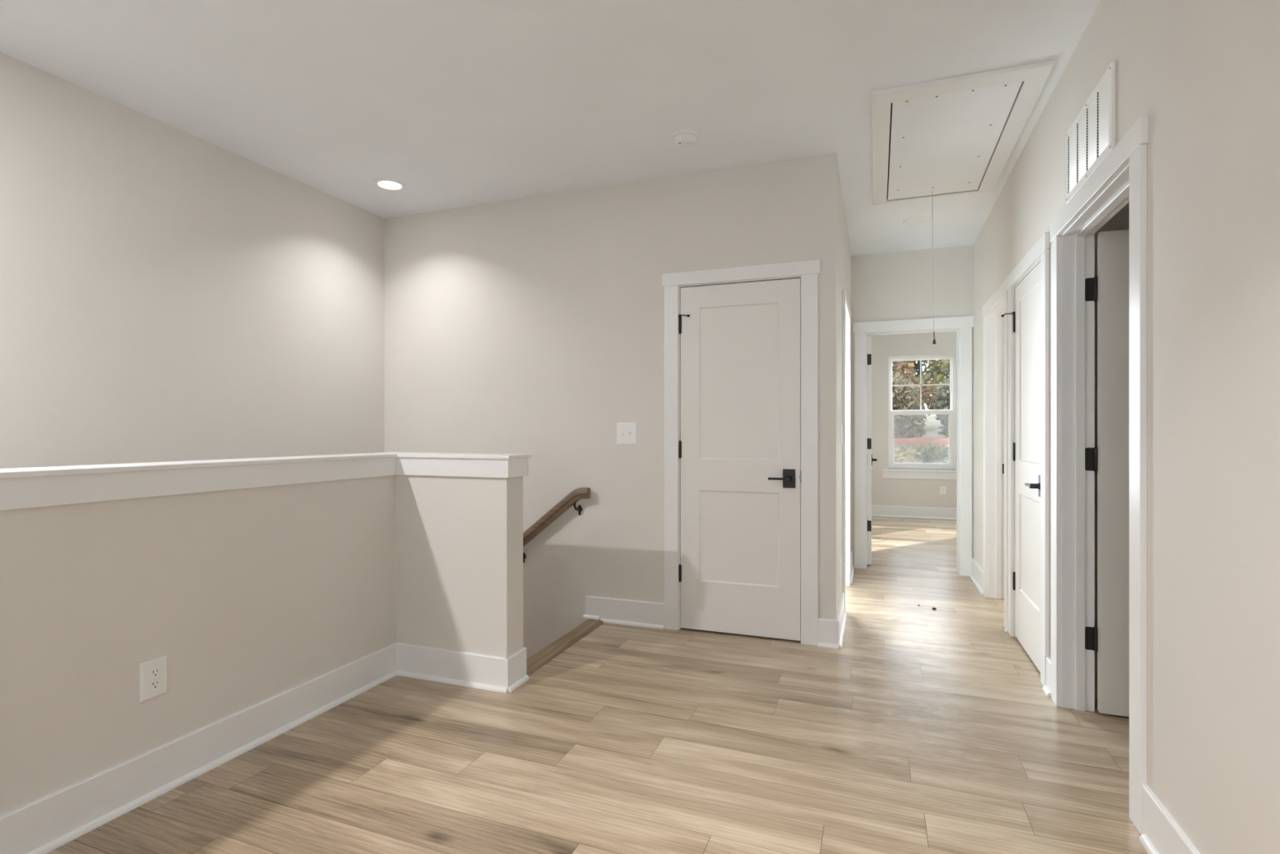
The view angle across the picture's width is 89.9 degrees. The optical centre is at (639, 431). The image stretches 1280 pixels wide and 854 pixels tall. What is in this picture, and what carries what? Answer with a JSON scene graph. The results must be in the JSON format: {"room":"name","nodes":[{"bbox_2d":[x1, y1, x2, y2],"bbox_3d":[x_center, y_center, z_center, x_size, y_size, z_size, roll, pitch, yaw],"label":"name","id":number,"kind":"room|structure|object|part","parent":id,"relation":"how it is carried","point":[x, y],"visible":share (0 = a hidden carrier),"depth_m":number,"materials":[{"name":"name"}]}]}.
{"room":"upstairs landing","nodes":[
{"label":"upstairs landing","id":0,"kind":"room"},
{"bbox_2d":[0,52,384,468],"bbox_3d":[-2.618,1.300,2.742,0.121,5.690,8.772,0,0,20],"label":"wall","id":1,"kind":"structure","parent":0,"point":[168,293],"depth_m":3.22,"materials":[{"name":"beige paint"}]},
{"bbox_2d":[0,475,523,815],"bbox_3d":[-1.852,0.661,0.745,0.784,1.068,5.315,0,0,20],"label":"wall","id":2,"kind":"structure","parent":0,"point":[250,596],"depth_m":2.32,"materials":[{"name":"beige paint"}]},
{"bbox_2d":[139,654,167,702],"bbox_3d":[-1.600,0.814,2.113,0.009,0.127,0.085,0,0,20],"label":"wall outlet","id":3,"kind":"object","parent":2,"relation":"attached to","point":[153,673],"visible":1,"depth_m":2.11,"materials":[{"name":"white plastic"}]},
{"bbox_2d":[149,679,160,689],"bbox_3d":[-1.598,0.833,2.112,0.005,0.028,0.034,0,0,20],"label":"receptacle","id":4,"kind":"object","parent":3,"relation":"attached to","point":[154,684],"depth_m":2.11,"materials":[{"name":"white plastic"}]},
{"bbox_2d":[149,667,160,678],"bbox_3d":[-1.598,0.794,2.112,0.005,0.028,0.034,0,0,20],"label":"receptacle","id":5,"kind":"object","parent":3,"relation":"attached to","point":[154,673],"depth_m":2.11,"materials":[{"name":"white plastic"}]},
{"bbox_2d":[0,643,396,853],"bbox_3d":[-2.093,1.120,0.747,0.030,0.150,5.153,0,0,20],"label":"baseboard","id":6,"kind":"structure","parent":2,"relation":"attached to","point":[42,825],"depth_m":2.16,"materials":[{"name":"white paint"}]},
{"bbox_2d":[0,452,531,510],"bbox_3d":[-1.847,0.161,0.759,0.844,0.104,5.345,0,0,20],"label":"wall cap","id":7,"kind":"object","parent":2,"relation":"attached to","point":[33,486],"visible":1,"depth_m":2.30,"materials":[{"name":"white paint"}]},
{"bbox_2d":[394,642,529,693],"bbox_3d":[-0.877,1.120,3.126,0.664,0.150,0.184,0,0,20],"label":"baseboard","id":8,"kind":"structure","parent":2,"relation":"attached to","point":[475,670],"depth_m":3.04,"materials":[{"name":"white paint"}]},
{"bbox_3d":[-0.877,1.185,3.126,0.664,0.019,0.184,0,0,20],"label":"shoe molding","id":9,"kind":"part","parent":8,"relation":"part of","materials":[{"name":"white paint"}]},
{"bbox_2d":[0,0,1100,255],"bbox_3d":[1.101,-1.605,3.346,6.750,0.120,12.640,0,0,20],"label":"ceiling","id":10,"kind":"structure","parent":0,"point":[460,103],"depth_m":2.81,"materials":[{"name":"paint"}]},
{"bbox_2d":[373,177,406,191],"bbox_3d":[-1.561,-1.540,4.003,0.190,0.011,0.190,0,0,20],"label":"recessed light","id":11,"kind":"object","parent":10,"relation":"in","point":[386,184],"visible":1,"depth_m":3.99,"materials":[{"name":"white plastic"}]},
{"bbox_2d":[671,128,700,147],"bbox_3d":[0.239,-1.519,3.349,0.148,0.052,0.148,0,0,20],"label":"smoke detector","id":12,"kind":"object","parent":10,"relation":"attached to","point":[685,138],"visible":1,"depth_m":3.31,"materials":[{"name":"white plastic"}]},
{"bbox_2d":[902,216,931,226],"bbox_3d":[2.027,-1.540,4.694,0.190,0.011,0.190,0,0,20],"label":"recessed light","id":13,"kind":"object","parent":10,"relation":"in","point":[917,220],"visible":1,"depth_m":4.68,"materials":[{"name":"white plastic"}]},
{"bbox_2d":[871,59,1054,204],"bbox_3d":[1.647,-1.535,3.493,0.716,0.020,1.506,0,0,20],"label":"attic hatch","id":14,"kind":"object","parent":10,"relation":"attached to","point":[955,135],"visible":1,"depth_m":3.26,"materials":[{"name":"white paint"}]},
{"bbox_2d":[932,190,936,344],"bbox_3d":[1.861,-1.040,4.055,0.021,0.974,0.021,0,0,-31],"label":"pull cord","id":15,"kind":"object","parent":14,"relation":"hanging from","point":[934,342],"visible":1,"depth_m":4.06,"materials":[{"name":"grey fabric"}]},
{"bbox_3d":[1.855,-1.077,4.058,0.012,0.900,0.004,0,0,20],"label":"cord","id":16,"kind":"part","parent":15,"relation":"part of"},
{"bbox_3d":[1.652,-1.534,3.511,0.528,0.014,1.338,0,0,20],"label":"hatch panel","id":17,"kind":"part","parent":14,"relation":"part of","materials":[{"name":"white wood"}]},
{"bbox_2d":[45,515,1148,853],"bbox_3d":[1.129,1.335,3.422,6.650,0.280,12.767,0,0,20],"label":"floor","id":18,"kind":"structure","parent":0,"point":[928,731],"depth_m":2.34,"materials":[{"name":"brown wood"}]},
{"bbox_2d":[384,153,837,658],"bbox_3d":[-0.361,1.300,4.157,3.135,5.690,0.121,0,0,20],"label":"wall","id":19,"kind":"structure","parent":0,"point":[535,326],"depth_m":4.10,"materials":[{"name":"beige paint"}]},
{"bbox_2d":[523,487,591,562],"bbox_3d":[-0.881,0.832,4.229,1.220,0.969,0.104,0,0,20],"label":"handrail","id":20,"kind":"object","parent":19,"relation":"attached to","point":[571,500],"visible":0.48,"depth_m":4.06,"materials":[{"name":"brown wood"}]},
{"bbox_2d":[585,595,664,629],"bbox_3d":[-0.100,1.120,3.981,0.526,0.150,0.030,0,0,20],"label":"baseboard","id":21,"kind":"structure","parent":19,"relation":"attached to","point":[611,611],"depth_m":3.97,"materials":[{"name":"white paint"}]},
{"bbox_3d":[-0.052,1.185,3.956,0.419,0.019,0.016,0,0,20],"label":"shoe molding","id":22,"kind":"part","parent":21,"relation":"part of","materials":[{"name":"white paint"}]},
{"bbox_2d":[616,422,636,444],"bbox_3d":[-0.086,0.012,3.980,0.134,0.136,0.021,0,0,20],"label":"light switch","id":23,"kind":"object","parent":19,"relation":"attached to","point":[626,433],"visible":1,"depth_m":3.98,"materials":[{"name":"white plastic"}]},
{"bbox_2d":[678,278,800,640],"bbox_3d":[0.568,0.158,3.744,0.717,2.052,0.088,0,0,20],"label":"door","id":24,"kind":"structure","parent":19,"relation":"in","point":[740,444],"depth_m":3.75,"materials":[{"name":"white paint"}]},
{"bbox_3d":[0.795,0.267,3.637,0.131,0.038,0.045,0,0,20],"label":"lever","id":25,"kind":"part","parent":24,"relation":"part of","materials":[{"name":"black metal"}]},
{"bbox_3d":[0.848,0.267,3.646,0.070,0.106,0.008,0,0,20],"label":"handle","id":26,"kind":"part","parent":24,"relation":"part of","materials":[{"name":"black metal"}]},
{"bbox_2d":[662,259,820,645],"bbox_3d":[0.592,0.118,3.795,0.926,2.153,0.142,0,0,20],"label":"door frame","id":27,"kind":"structure","parent":19,"relation":"attached to","point":[808,271],"depth_m":3.69,"materials":[{"name":"white paint"}]},
{"bbox_3d":[0.190,0.157,3.880,0.089,2.076,0.018,0,0,20],"label":"casing","id":28,"kind":"part","parent":27,"relation":"part of","materials":[{"name":"white paint"}]},
{"bbox_3d":[0.571,-0.920,3.738,0.926,0.077,0.021,0,0,20],"label":"head casing","id":29,"kind":"part","parent":27,"relation":"part of","materials":[{"name":"white paint"}]},
{"bbox_3d":[0.953,0.157,3.599,0.089,2.076,0.018,0,0,20],"label":"casing","id":30,"kind":"part","parent":27,"relation":"part of","materials":[{"name":"white paint"}]},
{"bbox_2d":[817,617,838,648],"bbox_3d":[1.044,1.120,3.558,0.110,0.150,0.030,0,0,20],"label":"baseboard","id":31,"kind":"structure","parent":19,"relation":"attached to","point":[828,629],"depth_m":3.56,"materials":[{"name":"white paint"}]},
{"bbox_3d":[1.042,1.185,3.552,0.110,0.019,0.016,0,0,20],"label":"shoe molding","id":32,"kind":"part","parent":31,"relation":"part of","materials":[{"name":"white paint"}]},
{"bbox_2d":[837,164,851,611],"bbox_3d":[1.437,-0.175,4.676,0.121,2.740,2.096,0,0,20],"label":"wall","id":33,"kind":"structure","parent":0,"point":[844,257],"depth_m":4.06,"materials":[{"name":"beige paint"}]},
{"bbox_2d":[839,556,840,579],"bbox_3d":[1.212,0.825,3.880,0.009,0.125,0.080,0,0,20],"label":"wall outlet","id":34,"kind":"object","parent":33,"relation":"attached to","point":[840,557],"visible":1,"depth_m":3.86,"materials":[{"name":"white plastic"}]},
{"bbox_2d":[840,424,844,444],"bbox_3d":[1.284,0.020,4.056,0.021,0.130,0.080,0,0,20],"label":"light switch","id":35,"kind":"object","parent":33,"relation":"attached to","point":[842,433],"visible":1,"depth_m":4.04,"materials":[{"name":"white plastic"}]},
{"bbox_2d":[840,424,842,444],"bbox_3d":[1.277,0.020,4.059,0.006,0.130,0.080,0,0,20],"label":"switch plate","id":36,"kind":"object","parent":35,"relation":"attached to","point":[841,424],"depth_m":4.03,"materials":[{"name":"white plastic"}]},
{"bbox_2d":[835,550,854,648],"bbox_3d":[1.484,1.120,4.587,0.030,0.150,2.230,0,0,20],"label":"baseboard","id":37,"kind":"structure","parent":33,"relation":"attached to","point":[842,616],"depth_m":3.88,"materials":[{"name":"white paint"}]},
{"bbox_2d":[841,289,850,613],"bbox_3d":[1.428,0.138,4.621,0.142,2.113,0.954,0,0,20],"label":"door frame","id":38,"kind":"structure","parent":33,"relation":"attached to","point":[846,309],"depth_m":4.95,"materials":[{"name":"white paint"}]},
{"bbox_3d":[1.338,0.169,4.207,0.018,2.051,0.089,0,0,20],"label":"casing","id":39,"kind":"part","parent":38,"relation":"part of","materials":[{"name":"white paint"}]},
{"bbox_3d":[1.485,-0.887,4.601,0.021,0.062,0.954,0,0,20],"label":"head casing","id":40,"kind":"part","parent":38,"relation":"part of","materials":[{"name":"white paint"}]},
{"bbox_3d":[1.629,0.169,4.995,0.018,2.051,0.089,0,0,20],"label":"casing","id":41,"kind":"part","parent":38,"relation":"part of","materials":[{"name":"white paint"}]},
{"bbox_2d":[866,331,956,508],"bbox_3d":[4.634,-0.175,8.688,3.520,2.740,0.150,0,0,20],"label":"wall","id":42,"kind":"structure","parent":0,"point":[910,492],"depth_m":8.99,"materials":[{"name":"beige paint"}]},
{"bbox_2d":[871,505,956,519],"bbox_3d":[4.659,1.120,8.583,3.400,0.150,0.030,0,0,20],"label":"baseboard","id":43,"kind":"structure","parent":42,"relation":"attached to","point":[877,510],"depth_m":8.90,"materials":[{"name":"white paint"}]},
{"bbox_3d":[4.657,1.185,8.576,3.400,0.019,0.016,0,0,20],"label":"shoe molding","id":44,"kind":"part","parent":43,"relation":"part of","materials":[{"name":"white paint"}]},
{"bbox_2d":[881,354,956,479],"bbox_3d":[3.910,-0.200,8.929,1.015,1.710,0.170,0,0,20],"label":"window","id":45,"kind":"structure","parent":42,"relation":"attached to","point":[895,470],"depth_m":8.92,"materials":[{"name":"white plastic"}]},
{"bbox_3d":[3.896,0.541,8.891,1.015,0.022,0.090,0,0,20],"label":"sill","id":46,"kind":"part","parent":45,"relation":"part of","materials":[{"name":"white paint"}]},
{"bbox_3d":[3.936,-0.638,8.986,0.785,0.764,0.030,0,0,20],"label":"sash","id":47,"kind":"part","parent":45,"relation":"part of","materials":[{"name":"white plastic"}]},
{"bbox_3d":[3.925,0.100,8.954,0.785,0.791,0.030,0,0,20],"label":"sash","id":48,"kind":"part","parent":45,"relation":"part of","materials":[{"name":"clear glass"}]},
{"bbox_2d":[940,486,946,495],"bbox_3d":[4.152,0.810,8.781,0.075,0.120,0.009,0,0,20],"label":"wall outlet","id":49,"kind":"object","parent":42,"relation":"attached to","point":[943,489],"visible":1,"depth_m":8.78,"materials":[{"name":"white plastic"}]},
{"bbox_2d":[851,244,973,565],"bbox_3d":[2.016,-0.175,5.644,6.565,2.740,0.121,0,0,20],"label":"wall","id":50,"kind":"structure","parent":0,"point":[897,285],"depth_m":5.47,"materials":[{"name":"beige paint"}]},
{"bbox_2d":[866,336,876,564],"bbox_3d":[2.163,0.168,6.042,0.141,2.030,0.738,0,0,20],"label":"door","id":51,"kind":"structure","parent":50,"relation":"in","point":[869,456],"depth_m":5.70,"materials":[{"name":"white paint"}]},
{"bbox_2d":[853,315,973,576],"bbox_3d":[2.333,0.120,5.515,0.950,2.150,0.142,0,0,20],"label":"door frame","id":52,"kind":"structure","parent":50,"relation":"attached to","point":[963,326],"depth_m":5.40,"materials":[{"name":"white paint"}]},
{"bbox_3d":[1.920,0.166,5.605,0.089,2.058,0.018,0,0,20],"label":"casing","id":53,"kind":"part","parent":52,"relation":"part of","materials":[{"name":"white paint"}]},
{"bbox_3d":[2.312,-0.909,5.458,0.950,0.092,0.021,0,0,20],"label":"head casing","id":54,"kind":"part","parent":52,"relation":"part of","materials":[{"name":"white paint"}]},
{"bbox_3d":[2.703,0.166,5.316,0.089,2.058,0.018,0,0,20],"label":"casing","id":55,"kind":"part","parent":52,"relation":"part of","materials":[{"name":"white paint"}]},
{"bbox_2d":[1094,202,1128,698],"bbox_3d":[2.309,-0.175,0.924,1.948,2.740,8.532,0,0,20],"label":"wall","id":56,"kind":"structure","parent":0,"point":[1119,221],"depth_m":2.87,"materials":[{"name":"beige paint"}]},
{"bbox_2d":[973,0,1279,853],"bbox_3d":[1.339,-0.175,1.282,0.121,2.740,8.532,0,0,20],"label":"wall","id":57,"kind":"structure","parent":0,"point":[1205,74],"depth_m":1.58,"materials":[{"name":"beige paint"}]},
{"bbox_2d":[969,557,982,594],"bbox_3d":[2.633,1.120,5.007,0.030,0.150,0.647,0,0,20],"label":"baseboard","id":58,"kind":"structure","parent":57,"relation":"attached to","point":[976,575],"depth_m":4.99,"materials":[{"name":"white paint"}]},
{"bbox_3d":[2.626,1.185,5.009,0.016,0.019,0.647,0,0,20],"label":"shoe molding","id":59,"kind":"part","parent":58,"relation":"part of","materials":[{"name":"white paint"}]},
{"bbox_2d":[1004,605,1008,631],"bbox_3d":[2.201,1.120,3.838,0.030,0.150,0.035,0,0,20],"label":"baseboard","id":60,"kind":"structure","parent":57,"relation":"attached to","point":[1006,629],"depth_m":3.84,"materials":[{"name":"white paint"}]},
{"bbox_2d":[982,231,1049,685],"bbox_3d":[2.263,0.136,3.818,0.142,2.118,1.864,0,0,20],"label":"door frame","id":61,"kind":"structure","parent":57,"relation":"attached to","point":[995,326],"depth_m":3.87,"materials":[{"name":"white paint"}]},
{"bbox_3d":[2.511,0.177,4.659,0.018,2.036,0.089,0,0,20],"label":"casing","id":62,"kind":"part","parent":61,"relation":"part of","materials":[{"name":"white paint"}]},
{"bbox_3d":[2.369,-0.880,4.277,0.021,0.077,0.929,0,0,20],"label":"head casing","id":63,"kind":"part","parent":61,"relation":"part of","materials":[{"name":"white paint"}]},
{"bbox_3d":[2.441,0.180,4.250,0.034,2.030,0.715,0,0,20],"label":"stop molding","id":64,"kind":"part","parent":61,"relation":"part of","materials":[{"name":"white paint"}]},
{"bbox_3d":[2.229,0.177,3.894,0.018,2.036,0.089,0,0,20],"label":"casing","id":65,"kind":"part","parent":61,"relation":"part of","materials":[{"name":"white paint"}]},
{"bbox_3d":[2.186,0.174,3.777,0.018,2.042,0.089,0,0,20],"label":"casing","id":66,"kind":"part","parent":61,"relation":"part of","materials":[{"name":"white paint"}]},
{"bbox_3d":[2.044,-0.885,3.397,0.021,0.076,0.924,0,0,20],"label":"head casing","id":67,"kind":"part","parent":61,"relation":"part of","materials":[{"name":"white paint"}]},
{"bbox_3d":[1.905,0.174,3.017,0.018,2.042,0.089,0,0,20],"label":"casing","id":68,"kind":"part","parent":61,"relation":"part of","materials":[{"name":"white paint"}]},
{"bbox_2d":[1001,261,1040,672],"bbox_3d":[2.050,0.174,3.418,0.100,2.018,0.747,0,0,20],"label":"door","id":69,"kind":"structure","parent":57,"relation":"in","point":[1027,315],"depth_m":3.44,"materials":[{"name":"white paint"}]},
{"bbox_3d":[1.944,0.266,3.175,0.045,0.038,0.131,0,0,20],"label":"lever","id":70,"kind":"part","parent":69,"relation":"part of","materials":[{"name":"black metal"}]},
{"bbox_3d":[1.952,0.266,3.122,0.008,0.106,0.070,0,0,20],"label":"handle","id":71,"kind":"part","parent":69,"relation":"part of","materials":[{"name":"black metal"}]},
{"bbox_2d":[1042,656,1051,697],"bbox_3d":[1.864,1.120,2.924,0.030,0.150,0.114,0,0,20],"label":"baseboard","id":72,"kind":"structure","parent":57,"relation":"attached to","point":[1046,689],"depth_m":2.93,"materials":[{"name":"white paint"}]},
{"bbox_3d":[1.860,1.185,2.933,0.016,0.019,0.089,0,0,20],"label":"shoe molding","id":73,"kind":"part","parent":72,"relation":"part of","materials":[{"name":"white paint"}]},
{"bbox_2d":[1066,61,1115,204],"bbox_3d":[1.682,-1.093,2.406,0.014,0.297,0.555,0,0,20],"label":"air vent","id":74,"kind":"object","parent":57,"relation":"in","point":[1091,136],"visible":0.98,"depth_m":2.34,"materials":[{"name":"white plastic"}]},
{"bbox_2d":[1049,115,1148,834],"bbox_3d":[1.727,0.131,2.364,0.142,2.128,1.055,0,0,20],"label":"door frame","id":75,"kind":"structure","parent":57,"relation":"attached to","point":[1120,180],"depth_m":2.74,"materials":[{"name":"white paint"}]},
{"bbox_3d":[1.835,0.172,2.826,0.018,2.046,0.089,0,0,20],"label":"casing","id":76,"kind":"part","parent":75,"relation":"part of","materials":[{"name":"white paint"}]},
{"bbox_3d":[1.670,-0.892,2.385,0.021,0.082,1.055,0,0,20],"label":"head casing","id":77,"kind":"part","parent":75,"relation":"part of","materials":[{"name":"white paint"}]},
{"bbox_3d":[1.743,0.175,2.358,0.034,2.040,0.841,0,0,20],"label":"stop molding","id":78,"kind":"part","parent":75,"relation":"part of","materials":[{"name":"white paint"}]},
{"bbox_3d":[1.509,0.172,1.942,0.018,2.046,0.089,0,0,20],"label":"casing","id":79,"kind":"part","parent":75,"relation":"part of","materials":[{"name":"white paint"}]},
{"bbox_2d":[1084,229,1128,716],"bbox_3d":[2.299,0.172,2.547,0.881,2.022,0.092,0,0,21],"label":"door","id":80,"kind":"structure","parent":57,"relation":"in","point":[1109,288],"depth_m":2.68,"materials":[{"name":"white paint"}]},
{"bbox_2d":[1138,783,1199,853],"bbox_3d":[0.639,1.120,-0.396,0.030,0.150,4.900,0,0,20],"label":"baseboard","id":81,"kind":"structure","parent":57,"relation":"attached to","point":[1161,833],"depth_m":1.79,"materials":[{"name":"white paint"}]},
{"bbox_3d":[0.628,1.185,-0.407,0.016,0.019,4.870,0,0,20],"label":"shoe molding","id":82,"kind":"part","parent":81,"relation":"part of","materials":[{"name":"white paint"}]},
{"label":"outside","id":83,"kind":"structure","parent":0,"visible":0},
{"bbox_2d":[893,414,946,462],"bbox_3d":[13.966,1.341,32.074,36.000,5.492,50.150,0,0,20],"label":"ground","id":84,"kind":"structure","parent":83,"point":[931,428],"depth_m":37.54,"materials":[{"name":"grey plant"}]},
{"bbox_2d":[893,446,924,462],"bbox_3d":[6.900,0.757,17.730,1.723,0.681,1.566,0,0,20],"label":"shrub","id":85,"kind":"object","parent":84,"relation":"on","point":[900,456],"visible":0.26,"depth_m":17.24,"materials":[{"name":"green plant"}]},
{"bbox_2d":[892,370,928,438],"bbox_3d":[10.786,-0.870,26.480,1.923,3.268,1.791,0,0,-21],"label":"shrub","id":86,"kind":"object","parent":84,"relation":"on","point":[904,397],"visible":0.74,"depth_m":26.04,"materials":[{"name":"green plant"}]},
{"bbox_2d":[892,360,938,409],"bbox_3d":[11.760,-3.151,30.555,4.610,7.076,4.227,0,0,20],"label":"tree","id":87,"kind":"object","parent":84,"relation":"on","point":[926,392],"visible":0.07,"depth_m":29.51,"materials":[{"name":"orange plant"}]},
{"bbox_2d":[893,359,949,431],"bbox_3d":[14.958,-3.702,34.508,4.753,7.438,4.060,0,0,20],"label":"tree","id":88,"kind":"object","parent":84,"relation":"on","point":[929,374],"visible":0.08,"depth_m":33.73,"materials":[{"name":"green plant"}]},
{"bbox_2d":[893,442,948,462],"bbox_3d":[8.562,0.662,19.436,1.921,0.704,1.747,0,0,-16],"label":"shrub","id":89,"kind":"object","parent":84,"relation":"on","point":[927,453],"visible":0.59,"depth_m":19.05,"materials":[{"name":"grey plant"}]},
{"bbox_2d":[893,436,948,448],"bbox_3d":[11.480,0.641,23.315,23.400,0.911,2.653,0,0,20],"label":"bank","id":90,"kind":"object","parent":84,"relation":"on","point":[924,441],"visible":0.06,"depth_m":23.50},
{"bbox_2d":[928,359,950,408],"bbox_3d":[15.578,-3.168,29.233,4.459,7.064,4.476,0,0,20],"label":"tree","id":91,"kind":"object","parent":84,"relation":"on","point":[946,365],"visible":0.02,"depth_m":30.07,"materials":[{"name":"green plant"}]},
{"bbox_2d":[931,448,948,463],"bbox_3d":[8.694,0.787,17.181,1.654,0.629,1.660,0,0,20],"label":"shrub","id":92,"kind":"object","parent":84,"relation":"on","point":[944,456],"visible":0.16,"depth_m":17.39,"materials":[{"name":"grey plant"}]},
{"bbox_2d":[933,374,950,437],"bbox_3d":[12.861,-0.821,25.883,1.890,3.151,1.889,0,0,20],"label":"shrub","id":93,"kind":"object","parent":84,"relation":"on","point":[943,393],"visible":0.12,"depth_m":25.65,"materials":[{"name":"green plant"}]},
{"bbox_3d":[-2.173,2.697,1.395,1.643,2.945,6.313,0,0,20],"label":"stairs","id":94,"kind":"structure","parent":0,"visible":0},
{"bbox_2d":[526,614,603,675],"bbox_3d":[-0.459,1.192,3.590,0.144,0.061,0.984,0,0,20],"label":"stair nosing","id":95,"kind":"structure","parent":94,"relation":"attached to","point":[539,659],"depth_m":3.58,"materials":[{"name":"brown wood"}]},
{"bbox_3d":[-0.308,1.171,4.050,0.109,0.019,0.016,0,0,20],"label":"shoe molding","id":96,"kind":"part","parent":95,"relation":"part of","materials":[{"name":"white paint"}]}
]}

